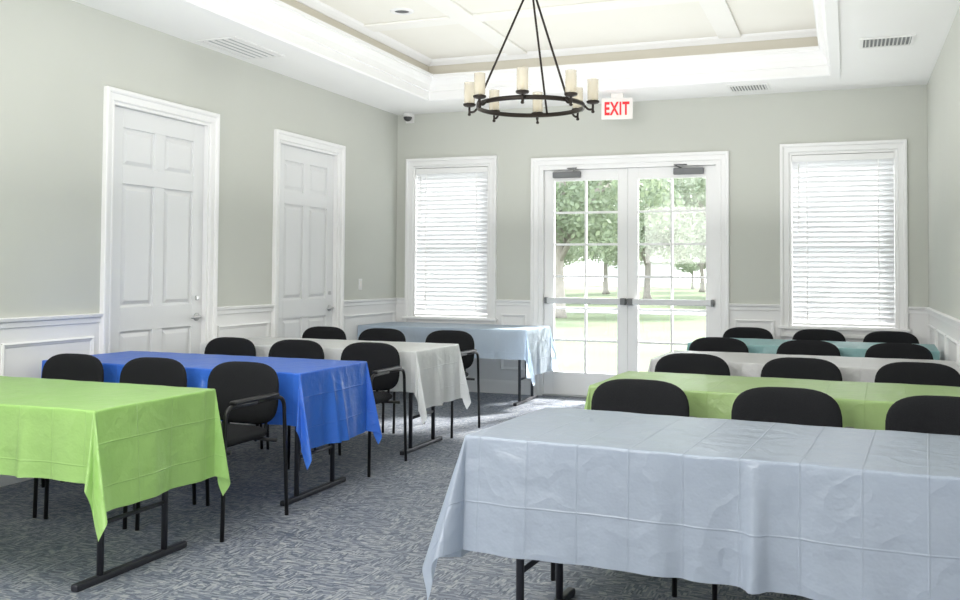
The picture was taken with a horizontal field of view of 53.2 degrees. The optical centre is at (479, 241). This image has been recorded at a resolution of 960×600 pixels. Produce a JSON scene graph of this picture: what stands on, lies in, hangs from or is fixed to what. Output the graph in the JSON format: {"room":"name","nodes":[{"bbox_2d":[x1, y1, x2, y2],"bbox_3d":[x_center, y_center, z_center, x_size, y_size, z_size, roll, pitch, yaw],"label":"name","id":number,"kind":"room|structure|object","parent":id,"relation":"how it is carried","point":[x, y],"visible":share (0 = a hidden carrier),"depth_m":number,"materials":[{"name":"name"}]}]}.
{"room":"community hall","nodes":[
{"label":"community hall","id":0,"kind":"room"},
{"bbox_2d":[0,0,397,377],"bbox_3d":[-3.065,-0.326,5.463,0.200,3.548,11.780,0,-2,21],"label":"wall","id":1,"kind":"structure","parent":0,"point":[58,58],"depth_m":6.58,"materials":[{"name":"paint"}]},
{"bbox_2d":[0,421,248,486],"bbox_3d":[-2.975,1.377,5.371,0.016,0.140,11.380,0,-2,21],"label":"baseboard","id":2,"kind":"structure","parent":1,"relation":"attached to","point":[5,480],"depth_m":5.75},
{"bbox_2d":[99,86,219,353],"bbox_3d":[-2.419,0.232,7.088,0.236,2.543,1.250,0,-2,21],"label":"door","id":3,"kind":"structure","parent":1,"relation":"in","point":[161,158],"depth_m":7.06,"materials":[{"name":"wood"}]},
{"bbox_2d":[0,311,394,375],"bbox_3d":[-2.972,0.897,5.386,0.016,0.596,11.276,0,-2,21],"label":"trim","id":4,"kind":"structure","parent":1,"relation":"attached to","point":[91,339],"depth_m":6.33,"materials":[{"name":"white wood"}]},
{"bbox_2d":[0,298,396,328],"bbox_3d":[-2.961,0.480,5.396,0.034,0.065,11.380,0,-2,21],"label":"trim","id":5,"kind":"structure","parent":1,"relation":"attached to","point":[36,321],"depth_m":6.34,"materials":[{"name":"white wood"}]},
{"bbox_2d":[271,129,345,337],"bbox_3d":[-1.681,0.298,9.013,0.236,2.543,1.235,0,-2,21],"label":"door","id":6,"kind":"structure","parent":1,"relation":"in","point":[308,238],"depth_m":9.02,"materials":[{"name":"wood"}]},
{"bbox_2d":[358,279,361,289],"bbox_3d":[-1.237,0.443,9.922,0.012,0.115,0.072,0,-2,21],"label":"light switch","id":7,"kind":"object","parent":1,"relation":"attached to","point":[360,280],"visible":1,"depth_m":9.91,"materials":[{"name":"white plastic"}]},
{"bbox_2d":[0,392,812,599],"bbox_3d":[-0.460,1.493,4.402,5.807,0.120,11.780,0,-2,21],"label":"floor","id":8,"kind":"structure","parent":0,"point":[361,537],"depth_m":4.63,"materials":[{"name":"carpet"}]},
{"bbox_2d":[32,353,103,517],"bbox_3d":[-2.455,1.049,5.354,0.552,0.803,0.571,0,-2,22],"label":"armchair","id":9,"kind":"object","parent":8,"relation":"on","point":[67,366],"visible":0.15,"depth_m":5.56,"materials":[{"name":"black fabric"}]},
{"bbox_2d":[43,357,195,528],"bbox_3d":[-1.913,1.046,5.146,0.552,0.803,0.571,0,-2,21],"label":"armchair","id":10,"kind":"object","parent":8,"relation":"on","point":[143,370],"visible":0.2,"depth_m":5.35,"materials":[{"name":"black fabric"}]},
{"bbox_2d":[71,491,186,591],"bbox_3d":[-2.232,1.055,4.454,1.800,0.735,0.760,0,-2,21],"label":"folding table","id":11,"kind":"object","parent":8,"relation":"on","point":[101,575],"visible":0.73,"depth_m":4.15,"materials":[{"name":"metal"}]},
{"bbox_2d":[0,376,229,541],"bbox_3d":[-2.199,0.934,4.414,1.952,0.505,0.942,0,-2,21],"label":"tablecloth","id":12,"kind":"object","parent":11,"relation":"on","point":[128,443],"visible":1,"depth_m":3.98,"materials":[{"name":"green fabric"}]},
{"bbox_2d":[60,426,345,505],"bbox_3d":[-1.688,1.103,5.872,1.800,0.735,0.760,0,-2,21],"label":"folding table","id":13,"kind":"object","parent":8,"relation":"on","point":[297,496],"visible":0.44,"depth_m":5.50,"materials":[{"name":"metal"}]},
{"bbox_2d":[41,351,381,469],"bbox_3d":[-1.655,0.988,5.839,1.946,0.517,0.950,0,-2,21],"label":"tablecloth","id":14,"kind":"object","parent":13,"relation":"on","point":[327,401],"visible":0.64,"depth_m":5.54,"materials":[{"name":"blue fabric"}]},
{"bbox_2d":[135,361,288,541],"bbox_3d":[-1.362,1.043,4.935,0.552,0.803,0.571,0,-2,22],"label":"armchair","id":15,"kind":"object","parent":8,"relation":"on","point":[246,392],"visible":0.65,"depth_m":5.09,"materials":[{"name":"black fabric"}]},
{"bbox_2d":[204,337,262,448],"bbox_3d":[-1.923,1.098,6.809,0.552,0.803,0.571,0,-2,23],"label":"armchair","id":16,"kind":"object","parent":8,"relation":"on","point":[236,346],"visible":0.12,"depth_m":7.03,"materials":[{"name":"black fabric"}]},
{"bbox_2d":[222,339,329,469],"bbox_3d":[-1.391,1.095,6.605,0.552,0.803,0.571,0,-2,20],"label":"armchair","id":17,"kind":"object","parent":8,"relation":"on","point":[290,348],"visible":0.16,"depth_m":6.82,"materials":[{"name":"black fabric"}]},
{"bbox_2d":[302,326,346,339],"bbox_3d":[-1.466,1.146,8.251,0.552,0.803,0.571,0,-2,22],"label":"armchair","id":18,"kind":"object","parent":8,"relation":"on","point":[318,332],"visible":0.14,"depth_m":8.47,"materials":[{"name":"black fabric"}]},
{"bbox_2d":[228,392,441,455],"bbox_3d":[-1.154,1.153,7.348,1.800,0.735,0.760,0,-2,21],"label":"folding table","id":19,"kind":"object","parent":8,"relation":"on","point":[433,439],"visible":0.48,"depth_m":6.94,"materials":[{"name":"metal"}]},
{"bbox_2d":[200,337,470,424],"bbox_3d":[-1.119,1.035,7.318,1.938,0.510,0.936,0,-2,21],"label":"tablecloth","id":20,"kind":"object","parent":19,"relation":"on","point":[435,373],"visible":0.52,"depth_m":7.01,"materials":[{"name":"beige plastic"}]},
{"bbox_2d":[299,342,406,476],"bbox_3d":[-0.840,1.092,6.394,0.552,0.803,0.571,0,-2,21],"label":"armchair","id":21,"kind":"object","parent":8,"relation":"on","point":[382,359],"visible":0.48,"depth_m":6.55,"materials":[{"name":"black fabric"}]},
{"bbox_2d":[358,328,405,432],"bbox_3d":[-0.925,1.143,8.043,0.552,0.803,0.571,0,-2,20],"label":"armchair","id":22,"kind":"object","parent":8,"relation":"on","point":[373,334],"visible":0.07,"depth_m":8.26,"materials":[{"name":"black fabric"}]},
{"bbox_2d":[392,330,479,437],"bbox_3d":[-0.345,1.140,7.821,0.552,0.803,0.571,0,-2,23],"label":"armchair","id":23,"kind":"object","parent":8,"relation":"on","point":[465,341],"visible":0.26,"depth_m":7.96,"materials":[{"name":"black fabric"}]},
{"bbox_2d":[385,360,537,405],"bbox_3d":[-0.267,1.238,9.866,1.800,0.735,0.760,0,-2,21],"label":"folding table","id":24,"kind":"object","parent":8,"relation":"on","point":[532,397],"visible":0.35,"depth_m":9.39,"materials":[{"name":"metal"}]},
{"bbox_2d":[357,322,557,385],"bbox_3d":[-0.234,1.129,9.820,1.938,0.530,0.894,0,-2,21],"label":"tablecloth","id":25,"kind":"object","parent":24,"relation":"on","point":[534,345],"visible":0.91,"depth_m":9.44,"materials":[{"name":"fabric"}]},
{"bbox_2d":[516,559,574,599],"bbox_3d":[0.934,1.038,3.229,1.800,0.735,0.760,0,-2,25],"label":"folding table","id":26,"kind":"object","parent":8,"relation":"on","point":[568,593],"visible":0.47,"depth_m":3.48,"materials":[{"name":"metal"}]},
{"bbox_2d":[422,407,959,599],"bbox_3d":[0.860,0.940,3.204,1.961,0.553,0.970,0,-2,25],"label":"tablecloth","id":27,"kind":"object","parent":26,"relation":"on","point":[812,512],"visible":1,"depth_m":2.97,"materials":[{"name":"blue plastic"}]},
{"bbox_2d":[551,379,695,596],"bbox_3d":[0.650,1.033,4.205,0.552,0.803,0.571,0,-2,22],"label":"armchair","id":28,"kind":"object","parent":8,"relation":"on","point":[642,396],"visible":0.21,"depth_m":4.42,"materials":[{"name":"black fabric"}]},
{"bbox_2d":[655,353,729,375],"bbox_3d":[1.223,1.083,5.658,0.552,0.803,0.571,0,-2,20],"label":"armchair","id":29,"kind":"object","parent":8,"relation":"on","point":[689,363],"visible":0.12,"depth_m":5.88,"materials":[{"name":"black fabric"}]},
{"bbox_2d":[689,337,748,352],"bbox_3d":[1.750,1.134,7.170,0.552,0.803,0.571,0,-2,22],"label":"armchair","id":30,"kind":"object","parent":8,"relation":"on","point":[714,344],"visible":0.07,"depth_m":7.39,"materials":[{"name":"black fabric"}]},
{"bbox_2d":[723,327,772,338],"bbox_3d":[2.379,1.182,8.585,0.552,0.803,0.571,0,-2,21],"label":"armchair","id":31,"kind":"object","parent":8,"relation":"on","point":[736,332],"visible":0.12,"depth_m":8.81,"materials":[{"name":"black fabric"}]},
{"bbox_2d":[712,387,853,599],"bbox_3d":[1.249,1.028,3.926,0.552,0.803,0.571,0,-2,19],"label":"armchair","id":32,"kind":"object","parent":8,"relation":"on","point":[788,405],"visible":0.11,"depth_m":4.15,"materials":[{"name":"black fabric"}]},
{"bbox_2d":[761,357,842,380],"bbox_3d":[1.804,1.079,5.411,0.552,0.803,0.571,0,-2,21],"label":"armchair","id":33,"kind":"object","parent":8,"relation":"on","point":[787,367],"visible":0.11,"depth_m":5.63,"materials":[{"name":"black fabric"}]},
{"bbox_2d":[776,340,840,355],"bbox_3d":[2.363,1.130,6.910,0.552,0.803,0.571,0,-2,20],"label":"armchair","id":34,"kind":"object","parent":8,"relation":"on","point":[793,347],"visible":0.08,"depth_m":7.13,"materials":[{"name":"black fabric"}]},
{"bbox_2d":[792,329,845,341],"bbox_3d":[2.950,1.179,8.343,0.552,0.803,0.571,0,-2,20],"label":"armchair","id":35,"kind":"object","parent":8,"relation":"on","point":[806,334],"visible":0.12,"depth_m":8.57,"materials":[{"name":"black fabric"}]},
{"bbox_2d":[863,331,918,343],"bbox_3d":[3.494,1.175,8.112,0.552,0.803,0.571,0,-2,20],"label":"armchair","id":36,"kind":"object","parent":8,"relation":"on","point":[877,336],"visible":0.09,"depth_m":8.34,"materials":[{"name":"black fabric"}]},
{"bbox_2d":[865,343,933,359],"bbox_3d":[2.934,1.126,6.668,0.552,0.803,0.571,0,-2,20],"label":"armchair","id":37,"kind":"object","parent":8,"relation":"on","point":[882,350],"visible":0.09,"depth_m":6.89,"materials":[{"name":"black fabric"}]},
{"bbox_2d":[874,362,959,386],"bbox_3d":[2.384,1.075,5.165,0.552,0.803,0.571,0,-2,20],"label":"armchair","id":38,"kind":"object","parent":8,"relation":"on","point":[918,373],"visible":0.11,"depth_m":5.39,"materials":[{"name":"black fabric"}]},
{"bbox_2d":[885,395,959,435],"bbox_3d":[1.808,1.024,3.665,0.552,0.803,0.571,0,-2,21],"label":"armchair","id":39,"kind":"object","parent":8,"relation":"on","point":[930,414],"visible":0.12,"depth_m":3.91,"materials":[{"name":"black fabric"}]},
{"bbox_3d":[1.524,1.089,4.726,1.800,0.735,0.760,0,-2,23],"label":"folding table","id":40,"kind":"object","parent":8,"relation":"on","visible":0},
{"bbox_2d":[584,371,959,429],"bbox_3d":[1.481,0.964,4.717,1.910,0.497,0.888,0,-2,23],"label":"tablecloth","id":41,"kind":"object","parent":40,"relation":"on","point":[863,405],"visible":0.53,"depth_m":4.57,"materials":[{"name":"green fabric"}]},
{"bbox_3d":[2.094,1.139,6.209,1.800,0.735,0.760,0,-2,23],"label":"folding table","id":42,"kind":"object","parent":8,"relation":"on","visible":0},
{"bbox_2d":[648,350,959,382],"bbox_3d":[2.045,1.014,6.201,1.920,0.497,0.889,0,-2,23],"label":"tablecloth","id":43,"kind":"object","parent":42,"relation":"on","point":[854,369],"visible":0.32,"depth_m":6.08,"materials":[{"name":"white plastic"}]},
{"bbox_3d":[2.649,1.188,7.656,1.800,0.735,0.760,0,-2,23],"label":"folding table","id":44,"kind":"object","parent":8,"relation":"on","visible":0},
{"bbox_2d":[687,338,939,359],"bbox_3d":[2.611,1.063,7.647,1.902,0.496,0.884,0,-2,23],"label":"tablecloth","id":45,"kind":"object","parent":44,"relation":"on","point":[765,346],"visible":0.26,"depth_m":7.45,"materials":[{"name":"teal plastic"}]},
{"bbox_2d":[72,0,959,114],"bbox_3d":[-0.438,-1.859,4.507,5.407,0.492,11.380,0,-2,21],"label":"ceiling","id":46,"kind":"structure","parent":0,"point":[931,21],"depth_m":7.77,"materials":[{"name":"white paint"}]},
{"bbox_2d":[197,36,284,59],"bbox_3d":[-1.876,-1.521,7.555,0.350,0.011,0.680,0,-2,21],"label":"ceiling vent","id":47,"kind":"object","parent":46,"relation":"in","point":[234,45],"visible":1,"depth_m":7.53,"materials":[{"name":"white metal"}]},
{"bbox_2d":[171,0,840,102],"bbox_3d":[-0.479,-1.719,4.513,4.010,0.248,9.930,0,-2,21],"label":"tray ceiling side","id":48,"kind":"structure","parent":46,"relation":"attached to","point":[276,21],"depth_m":8.61,"materials":[{"name":"white paint"}]},
{"bbox_2d":[280,0,817,73],"bbox_3d":[-0.478,-1.898,4.519,3.842,0.130,9.762,0,-2,21],"label":"trim","id":49,"kind":"structure","parent":46,"relation":"attached to","point":[806,41],"depth_m":8.92,"materials":[{"name":"beige paint"}]},
{"bbox_2d":[601,93,632,119],"bbox_3d":[1.339,-1.321,9.357,0.304,0.255,0.042,0,-2,11],"label":"exit sign","id":50,"kind":"object","parent":46,"relation":"hanging from","point":[615,107],"visible":1,"depth_m":9.34,"materials":[{"name":"white plastic"}]},
{"bbox_2d":[727,83,770,92],"bbox_3d":[2.532,-1.446,9.022,0.370,0.011,0.320,0,-2,21],"label":"ceiling vent","id":51,"kind":"object","parent":46,"relation":"in","point":[762,86],"visible":1,"depth_m":9.01,"materials":[{"name":"white metal"}]},
{"bbox_2d":[860,34,915,48],"bbox_3d":[3.061,-1.500,7.203,0.380,0.011,0.320,0,-2,21],"label":"ceiling vent","id":52,"kind":"object","parent":46,"relation":"in","point":[902,40],"visible":1,"depth_m":7.20,"materials":[{"name":"white metal"}]},
{"bbox_2d":[319,0,815,58],"bbox_3d":[-0.477,-2.055,4.524,3.850,0.100,9.770,0,-2,21],"label":"ceiling","id":53,"kind":"structure","parent":0,"point":[687,20],"depth_m":8.23,"materials":[{"name":"white paint"}]},
{"bbox_2d":[390,8,413,14],"bbox_3d":[-0.643,-1.894,7.899,0.200,0.012,0.200,0,-2,21],"label":"recessed light","id":54,"kind":"object","parent":53,"relation":"in","point":[398,11],"visible":1,"depth_m":7.89,"materials":[{"name":"grey metal"}]},
{"bbox_2d":[463,0,598,123],"bbox_3d":[0.352,-1.405,6.648,0.881,1.055,0.881,-1,-2,32],"label":"chandelier","id":55,"kind":"object","parent":53,"relation":"hanging from","point":[568,99],"visible":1,"depth_m":6.59,"materials":[{"name":"brown metal"}]},
{"bbox_2d":[364,0,740,54],"bbox_3d":[-0.488,-1.995,4.494,3.730,0.022,9.710,0,-2,21],"label":"trim","id":56,"kind":"structure","parent":53,"relation":"attached to","point":[718,12],"depth_m":7.97,"materials":[{"name":"white wood"}]},
{"bbox_2d":[296,0,816,65],"bbox_3d":[-0.477,-1.977,4.521,3.850,0.057,9.770,0,-2,21],"label":"trim","id":57,"kind":"structure","parent":53,"relation":"attached to","point":[317,5],"depth_m":8.85,"materials":[{"name":"white wood"}]},
{"bbox_2d":[396,85,928,380],"bbox_3d":[1.626,-0.157,9.862,5.407,3.548,0.200,0,-2,21],"label":"wall","id":58,"kind":"structure","parent":0,"point":[752,128],"depth_m":9.48,"materials":[{"name":"paint"}]},
{"bbox_2d":[403,113,413,123],"bbox_3d":[-0.800,-1.373,10.665,0.110,0.100,0.118,0,-2,21],"label":"security camera","id":59,"kind":"object","parent":58,"relation":"attached to","point":[408,117],"visible":1,"depth_m":10.63,"materials":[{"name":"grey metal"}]},
{"bbox_2d":[402,155,497,324],"bbox_3d":[-0.296,0.007,10.562,1.116,1.856,0.260,0,-2,21],"label":"window","id":60,"kind":"structure","parent":58,"relation":"in","point":[490,162],"depth_m":10.51,"materials":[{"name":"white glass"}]},
{"bbox_2d":[415,167,487,316],"bbox_3d":[-0.313,0.004,10.518,0.854,1.627,0.074,0,-2,21],"label":"window blind","id":61,"kind":"object","parent":60,"relation":"attached to","point":[452,203],"visible":1,"depth_m":10.53,"materials":[{"name":"white plastic"}]},
{"bbox_2d":[466,379,529,394],"bbox_3d":[1.576,1.543,9.708,5.407,0.140,0.016,0,-2,21],"label":"baseboard","id":62,"kind":"structure","parent":58,"relation":"attached to","point":[486,385],"depth_m":10.23,"materials":[{"name":"white wood"}]},
{"bbox_2d":[530,151,728,397],"bbox_3d":[1.526,0.366,9.864,2.046,2.503,0.236,0,-2,21],"label":"door frame","id":63,"kind":"structure","parent":58,"relation":"in","point":[720,159],"depth_m":9.83,"materials":[{"name":"wood"}]},
{"bbox_2d":[544,167,627,395],"bbox_3d":[1.084,0.413,9.959,0.891,2.376,0.172,0,-2,21],"label":"door","id":64,"kind":"structure","parent":63,"relation":"attached to","point":[555,382],"depth_m":10.00,"materials":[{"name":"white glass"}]},
{"bbox_2d":[627,164,715,371],"bbox_3d":[1.919,0.409,9.639,0.891,2.376,0.172,0,-2,21],"label":"door","id":65,"kind":"structure","parent":63,"relation":"attached to","point":[634,174],"depth_m":9.69,"materials":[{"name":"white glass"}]},
{"bbox_2d":[500,314,774,370],"bbox_3d":[1.531,1.064,9.741,2.810,0.596,0.016,0,-2,21],"label":"trim","id":66,"kind":"structure","parent":58,"relation":"attached to","point":[772,322],"depth_m":10.14,"materials":[{"name":"white wood"}]},
{"bbox_2d":[397,298,926,313],"bbox_3d":[1.579,0.646,9.728,5.407,0.065,0.034,0,-2,21],"label":"trim","id":67,"kind":"structure","parent":58,"relation":"attached to","point":[750,307],"depth_m":9.33,"materials":[{"name":"white wood"}]},
{"bbox_2d":[778,139,910,338],"bbox_3d":[3.452,-0.013,9.124,1.166,1.856,0.260,0,-2,21],"label":"window","id":68,"kind":"structure","parent":58,"relation":"in","point":[898,146],"depth_m":9.03,"materials":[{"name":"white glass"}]},
{"bbox_2d":[792,152,894,326],"bbox_3d":[3.435,-0.017,9.080,0.904,1.627,0.074,0,-2,21],"label":"window blind","id":69,"kind":"object","parent":68,"relation":"attached to","point":[843,204],"visible":1,"depth_m":9.09,"materials":[{"name":"white plastic"}]},
{"bbox_2d":[927,6,959,362],"bbox_3d":[2.170,-0.354,3.455,0.200,3.548,11.780,0,-2,21],"label":"wall","id":70,"kind":"structure","parent":0,"point":[943,85],"depth_m":7.21,"materials":[{"name":"paint"}]},
{"bbox_2d":[925,307,959,329],"bbox_3d":[2.055,0.452,3.472,0.034,0.065,11.380,0,-2,21],"label":"trim","id":71,"kind":"structure","parent":70,"relation":"attached to","point":[950,320],"depth_m":7.13,"materials":[{"name":"white wood"}]},
{"bbox_2d":[927,324,959,366],"bbox_3d":[2.061,0.870,3.455,0.016,0.596,11.276,0,-2,21],"label":"trim","id":72,"kind":"structure","parent":70,"relation":"attached to","point":[936,331],"depth_m":7.19,"materials":[{"name":"white wood"}]},
{"label":"outside","id":73,"kind":"structure","parent":0,"visible":0},
{"bbox_2d":[428,281,888,373],"bbox_3d":[12.826,3.963,75.253,150.000,0.270,130.120,0,-2,21],"label":"ground","id":74,"kind":"structure","parent":73,"point":[601,356],"depth_m":23.24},
{"bbox_2d":[564,247,601,268],"bbox_3d":[6.147,-0.715,73.762,8.160,8.996,7.456,2,-2,-42],"label":"tree","id":75,"kind":"object","parent":74,"relation":"on","point":[568,260],"visible":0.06,"depth_m":72.42,"materials":[{"name":"green plant"}]},
{"bbox_2d":[567,182,660,293],"bbox_3d":[8.072,-1.090,61.420,8.160,8.996,7.456,-1,-2,27],"label":"tree","id":76,"kind":"object","parent":74,"relation":"on","point":[594,258],"visible":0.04,"depth_m":60.24,"materials":[{"name":"green plant"}]},
{"bbox_2d":[555,178,685,317],"bbox_3d":[2.637,-2.231,29.110,7.706,9.174,8.297,2,-2,-35],"label":"tree","id":77,"kind":"object","parent":74,"relation":"on","point":[567,199],"visible":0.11,"depth_m":27.68,"materials":[{"name":"green plant"}]},
{"bbox_2d":[573,178,705,298],"bbox_3d":[8.279,-1.505,48.169,7.456,8.996,8.160,0,-2,-3],"label":"tree","id":78,"kind":"object","parent":74,"relation":"on","point":[646,259],"visible":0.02,"depth_m":47.96,"materials":[{"name":"green plant"}]},
{"bbox_2d":[601,247,678,286],"bbox_3d":[16.111,2.519,95.003,7.200,3.900,5.800,0,-2,21],"label":"house","id":79,"kind":"structure","parent":74,"relation":"on","point":[658,268],"depth_m":92.10,"materials":[{"name":"white"}]},
{"bbox_2d":[458,308,881,317],"bbox_3d":[2.474,2.463,34.332,100.000,0.020,3.000,0,-2,21],"label":"road","id":80,"kind":"structure","parent":74,"relation":"on","point":[567,310],"depth_m":32.66,"materials":[{"name":"grey asphalt"}]},
{"bbox_2d":[639,177,705,262],"bbox_3d":[9.324,-1.860,36.672,8.160,8.996,7.456,2,-3,-44],"label":"tree","id":81,"kind":"object","parent":74,"relation":"on","point":[688,230],"visible":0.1,"depth_m":36.34,"materials":[{"name":"green plant"}]},
{"bbox_2d":[659,192,705,291],"bbox_3d":[16.428,-0.854,70.012,8.297,9.174,7.706,0,-2,15],"label":"tree","id":82,"kind":"object","parent":74,"relation":"on","point":[702,265],"visible":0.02,"depth_m":69.69,"materials":[{"name":"green plant"}]},
{"bbox_2d":[666,253,705,288],"bbox_3d":[18.450,1.284,82.702,5.238,5.688,5.113,2,-2,-38],"label":"tree","id":83,"kind":"object","parent":74,"relation":"on","point":[686,267],"visible":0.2,"depth_m":82.64,"materials":[{"name":"green plant"}]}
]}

